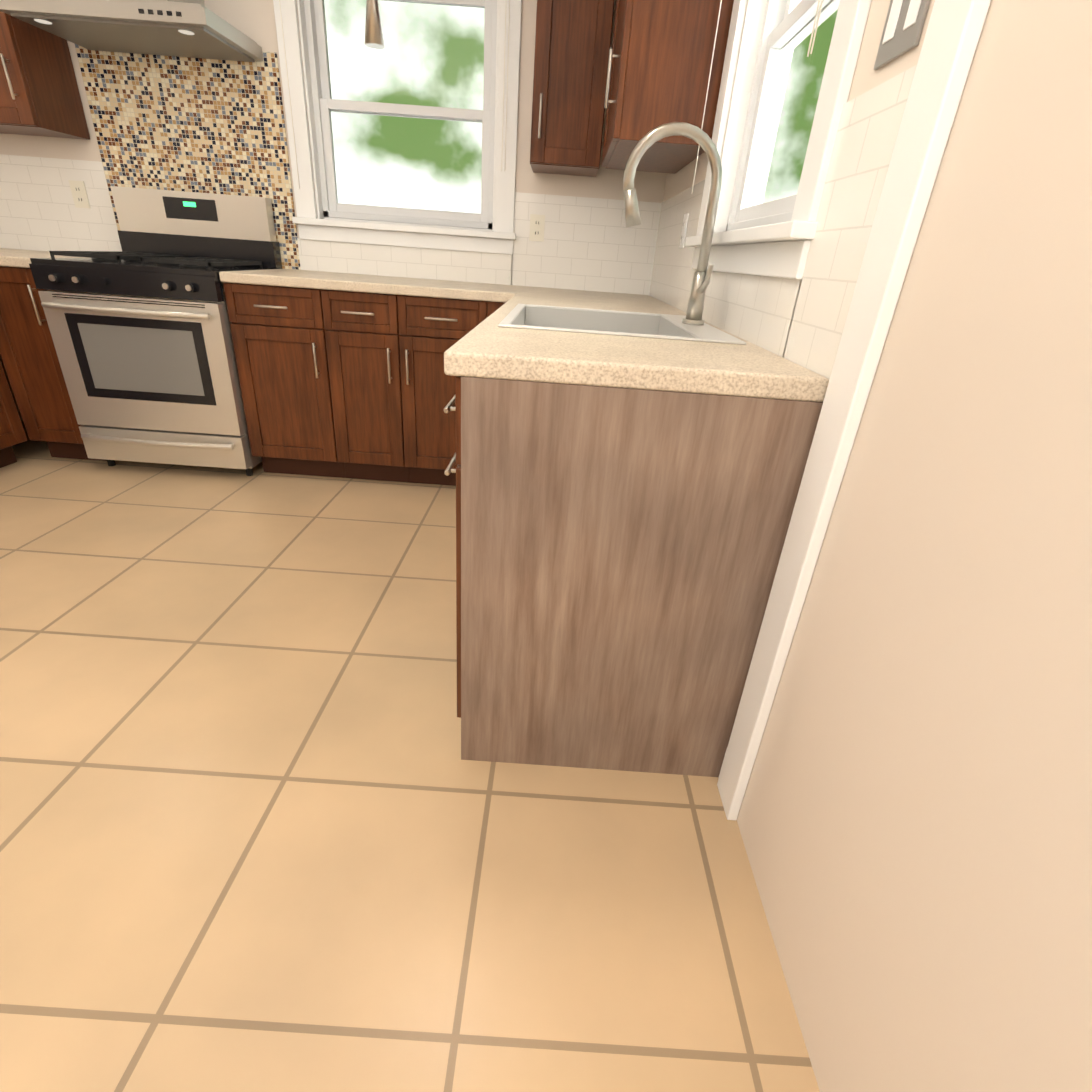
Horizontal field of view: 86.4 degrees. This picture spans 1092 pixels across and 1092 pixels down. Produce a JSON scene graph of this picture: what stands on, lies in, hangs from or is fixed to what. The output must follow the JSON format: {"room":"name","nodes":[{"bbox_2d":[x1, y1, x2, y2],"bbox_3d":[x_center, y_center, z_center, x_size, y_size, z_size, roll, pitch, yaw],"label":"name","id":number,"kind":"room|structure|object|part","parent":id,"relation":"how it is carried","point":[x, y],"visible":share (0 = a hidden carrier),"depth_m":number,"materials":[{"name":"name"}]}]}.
{"room":"kitchen","nodes":[
{"label":"kitchen","id":0,"kind":"room"},
{"bbox_2d":[0,0,666,420],"bbox_3d":[-1.223,-1.732,2.875,3.875,2.490,0.216,4,27,0],"label":"wall","id":1,"kind":"structure","parent":0,"point":[590,242],"depth_m":2.87,"materials":[{"name":"beige paint"}]},
{"bbox_2d":[0,11,89,139],"bbox_3d":[-2.364,-2.204,2.420,0.457,0.770,0.356,4,27,0],"label":"upper cabinet","id":2,"kind":"object","parent":1,"relation":"attached to","point":[39,93],"visible":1,"depth_m":2.47,"materials":[{"name":"brown wood"}]},
{"bbox_2d":[68,180,90,208],"bbox_3d":[-2.290,-1.726,2.852,0.072,0.115,0.008,4,27,0],"label":"electrical outlet","id":3,"kind":"object","parent":1,"relation":"attached to","point":[79,194],"visible":1,"depth_m":2.85,"materials":[{"name":"beige plastic"}]},
{"bbox_2d":[0,0,262,61],"bbox_3d":[-1.644,-2.416,2.231,0.795,0.744,0.464,4,27,0],"label":"range hood","id":4,"kind":"object","parent":1,"relation":"attached to","point":[190,28],"visible":1,"depth_m":2.26,"materials":[{"name":"silver metal"}]},
{"bbox_2d":[74,43,300,269],"bbox_3d":[-1.691,-1.700,2.854,0.905,1.190,0.007,4,27,0],"label":"backsplash","id":5,"kind":"structure","parent":1,"relation":"attached to","point":[188,124],"depth_m":2.72,"materials":[{"name":"tile"}]},
{"bbox_2d":[0,148,662,306],"bbox_3d":[-1.234,-1.576,2.903,3.574,0.465,0.006,4,27,0],"label":"backsplash","id":6,"kind":"structure","parent":1,"relation":"attached to","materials":[{"name":"tile"}]},
{"bbox_2d":[273,0,521,254],"bbox_3d":[-0.661,-2.041,2.712,1.094,1.150,0.200,4,27,0],"label":"window","id":7,"kind":"structure","parent":1,"relation":"in","point":[499,237],"depth_m":2.74,"materials":[{"name":"white wood"}]},
{"bbox_2d":[529,214,544,241],"bbox_3d":[-0.044,-1.567,2.863,0.072,0.115,0.008,4,27,0],"label":"electrical outlet","id":8,"kind":"object","parent":1,"relation":"attached to","point":[537,224],"visible":1,"depth_m":2.86,"materials":[{"name":"beige plastic"}]},
{"bbox_2d":[530,0,614,176],"bbox_3d":[0.108,-2.029,2.432,0.300,0.770,0.356,4,27,0],"label":"upper cabinet","id":9,"kind":"object","parent":1,"relation":"attached to","point":[572,45],"visible":1,"depth_m":2.36,"materials":[{"name":"brown wood"}]},
{"bbox_2d":[0,421,819,1091],"bbox_3d":[-1.376,0.558,1.181,3.875,0.100,5.300,4,27,0],"label":"floor","id":10,"kind":"structure","parent":0,"point":[264,827],"depth_m":1.15,"materials":[{"name":"tile"}]},
{"bbox_2d":[0,362,26,467],"bbox_3d":[-2.748,-0.713,2.427,0.656,0.875,0.450,4,27,0],"label":"base cabinet","id":11,"kind":"object","parent":10,"relation":"on","point":[12,432],"visible":1,"depth_m":2.68,"materials":[{"name":"brown wood"}]},
{"bbox_2d":[0,266,106,460],"bbox_3d":[-2.295,-0.914,2.893,0.295,0.875,0.656,4,27,0],"label":"base cabinet","id":12,"kind":"object","parent":10,"relation":"on","point":[29,356],"visible":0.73,"depth_m":2.63,"materials":[{"name":"brown wood"}]},
{"bbox_2d":[29,186,281,475],"bbox_3d":[-1.755,-1.012,2.780,0.760,1.222,0.718,4,27,0],"label":"range","id":13,"kind":"object","parent":10,"relation":"on","point":[140,329],"visible":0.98,"depth_m":2.60,"materials":[{"name":"silver metal"}]},
{"bbox_2d":[223,282,345,477],"bbox_3d":[-1.177,-0.835,2.899,0.411,0.875,0.656,4,27,0],"label":"base cabinet","id":14,"kind":"object","parent":10,"relation":"on","point":[279,339],"visible":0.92,"depth_m":2.62,"materials":[{"name":"brown wood"}]},
{"bbox_2d":[321,289,409,482],"bbox_3d":[-0.811,-0.809,2.901,0.323,0.875,0.656,4,27,0],"label":"base cabinet","id":15,"kind":"object","parent":10,"relation":"on","point":[362,334],"visible":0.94,"depth_m":2.62,"materials":[{"name":"brown wood"}]},
{"bbox_2d":[397,295,487,485],"bbox_3d":[-0.458,-0.784,2.902,0.384,0.875,0.656,4,27,0],"label":"base cabinet","id":16,"kind":"object","parent":10,"relation":"on","point":[432,330],"visible":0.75,"depth_m":2.60,"materials":[{"name":"brown wood"}]},
{"bbox_2d":[487,301,504,316],"bbox_3d":[-0.160,-0.641,2.660,0.228,0.875,0.140,4,27,0],"label":"cabinet filler","id":17,"kind":"object","parent":10,"relation":"on","point":[492,307],"visible":0.02,"depth_m":2.46,"materials":[{"name":"brown wood"}]},
{"bbox_2d":[444,376,822,776],"bbox_3d":[0.114,0.054,1.312,0.656,0.875,0.333,4,27,0],"label":"base cabinet","id":18,"kind":"object","parent":10,"relation":"on","point":[455,400],"depth_m":1.11,"materials":[{"name":"brown wood"}]},
{"bbox_3d":[0.133,0.128,1.168,0.608,0.875,0.010,4,27,0],"label":"base cabinet end panel","id":19,"kind":"part","parent":18,"relation":"part of","materials":[{"name":"brown wood"}]},
{"bbox_3d":[0.129,-0.196,1.815,0.656,0.875,0.790,4,27,0],"label":"base cabinet","id":20,"kind":"object","parent":10,"relation":"on","visible":0},
{"bbox_2d":[219,269,510,300],"bbox_3d":[-0.738,-1.217,2.702,1.230,0.040,0.644,4,27,0],"label":"countertop","id":21,"kind":"structure","parent":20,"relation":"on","point":[271,277],"depth_m":2.42,"materials":[{"name":"stone"}]},
{"bbox_2d":[535,287,650,296],"bbox_3d":[0.204,-1.152,2.709,0.480,0.040,0.637,4,27,0],"label":"countertop","id":22,"kind":"structure","parent":20,"relation":"on","point":[557,290],"depth_m":2.86,"materials":[{"name":"stone"}]},
{"bbox_2d":[444,285,828,401],"bbox_3d":[0.176,-0.786,1.975,0.644,0.040,2.277,4,27,0],"label":"countertop","id":23,"kind":"structure","parent":20,"relation":"on","point":[462,358],"depth_m":1.94,"materials":[{"name":"stone"}]},
{"bbox_2d":[498,303,745,344],"bbox_3d":[0.172,-0.528,1.620,0.555,0.194,0.640,4,27,0],"label":"sink","id":24,"kind":"object","parent":23,"relation":"in","point":[596,321],"visible":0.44,"depth_m":1.84,"materials":[{"name":"silver metal"}]},
{"bbox_2d":[623,122,721,324],"bbox_3d":[0.319,-0.807,1.473,0.264,0.452,0.135,4,27,0],"label":"faucet","id":25,"kind":"object","parent":23,"relation":"on","point":[702,273],"visible":1,"depth_m":1.46,"materials":[{"name":"silver metal"}]},
{"bbox_2d":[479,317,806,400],"bbox_3d":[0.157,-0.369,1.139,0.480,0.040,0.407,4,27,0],"label":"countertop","id":26,"kind":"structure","parent":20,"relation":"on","point":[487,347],"depth_m":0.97,"materials":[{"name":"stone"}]},
{"bbox_3d":[-2.760,-0.513,2.024,0.656,0.875,0.450,4,27,0],"label":"base cabinet","id":27,"kind":"object","parent":10,"relation":"on","visible":0},
{"bbox_2d":[0,248,86,267],"bbox_3d":[-2.593,-1.046,2.090,0.915,0.040,1.992,4,27,0],"label":"countertop","id":28,"kind":"structure","parent":27,"relation":"on","point":[15,258],"depth_m":2.49,"materials":[{"name":"stone"}]},
{"bbox_2d":[663,0,1091,1091],"bbox_3d":[0.566,-0.466,0.610,0.150,2.490,5.000,4,27,0],"label":"wall","id":29,"kind":"structure","parent":0,"point":[915,818],"depth_m":0.63,"materials":[{"name":"beige paint"}]},
{"bbox_2d":[601,0,733,173],"bbox_3d":[0.392,-1.792,2.000,0.356,0.770,0.700,4,27,0],"label":"upper cabinet","id":30,"kind":"object","parent":29,"relation":"attached to","point":[660,59],"visible":0.98,"depth_m":1.79,"materials":[{"name":"brown wood"}]},
{"bbox_2d":[685,0,871,278],"bbox_3d":[0.592,-1.238,1.294,0.200,1.150,1.029,4,27,0],"label":"window","id":31,"kind":"structure","parent":29,"relation":"in","point":[780,250],"depth_m":1.57,"materials":[{"name":"white wood"}]},
{"bbox_2d":[649,65,916,379],"bbox_3d":[0.515,-0.939,1.887,0.006,0.465,2.284,4,27,0],"label":"backsplash","id":32,"kind":"structure","parent":29,"relation":"attached to","point":[801,322],"depth_m":1.02,"materials":[{"name":"tile"}]},
{"bbox_2d":[679,213,688,247],"bbox_3d":[0.524,-1.200,2.213,0.008,0.115,0.072,4,27,0],"label":"electrical outlet","id":33,"kind":"object","parent":32,"relation":"attached to","point":[684,230],"visible":1,"depth_m":2.20,"materials":[{"name":"white plastic"}]},
{"bbox_2d":[717,0,990,819],"bbox_3d":[0.472,-0.377,0.833,0.022,2.120,0.115,4,27,0],"label":"door frame","id":34,"kind":"structure","parent":29,"relation":"attached to","point":[951,40],"depth_m":0.84,"materials":[{"name":"white wood"}]},
{"bbox_2d":[874,0,929,69],"bbox_3d":[0.506,-0.757,0.813,0.008,0.118,0.118,4,27,0],"label":"light switch","id":35,"kind":"object","parent":29,"relation":"attached to","point":[903,27],"visible":1,"depth_m":0.82,"materials":[{"name":"silver metal"}]},
{"bbox_3d":[-1.207,-1.752,0.022,3.875,0.100,5.300,4,27,0],"label":"ceiling","id":36,"kind":"structure","parent":0,"visible":0},
{"bbox_2d":[364,0,384,48],"bbox_3d":[-0.668,-2.338,2.184,0.120,0.718,0.120,4,27,0],"label":"pendant light","id":37,"kind":"object","parent":36,"relation":"hanging from","point":[374,38],"visible":1,"depth_m":2.30,"materials":[{"name":"silver metal"}]}
]}

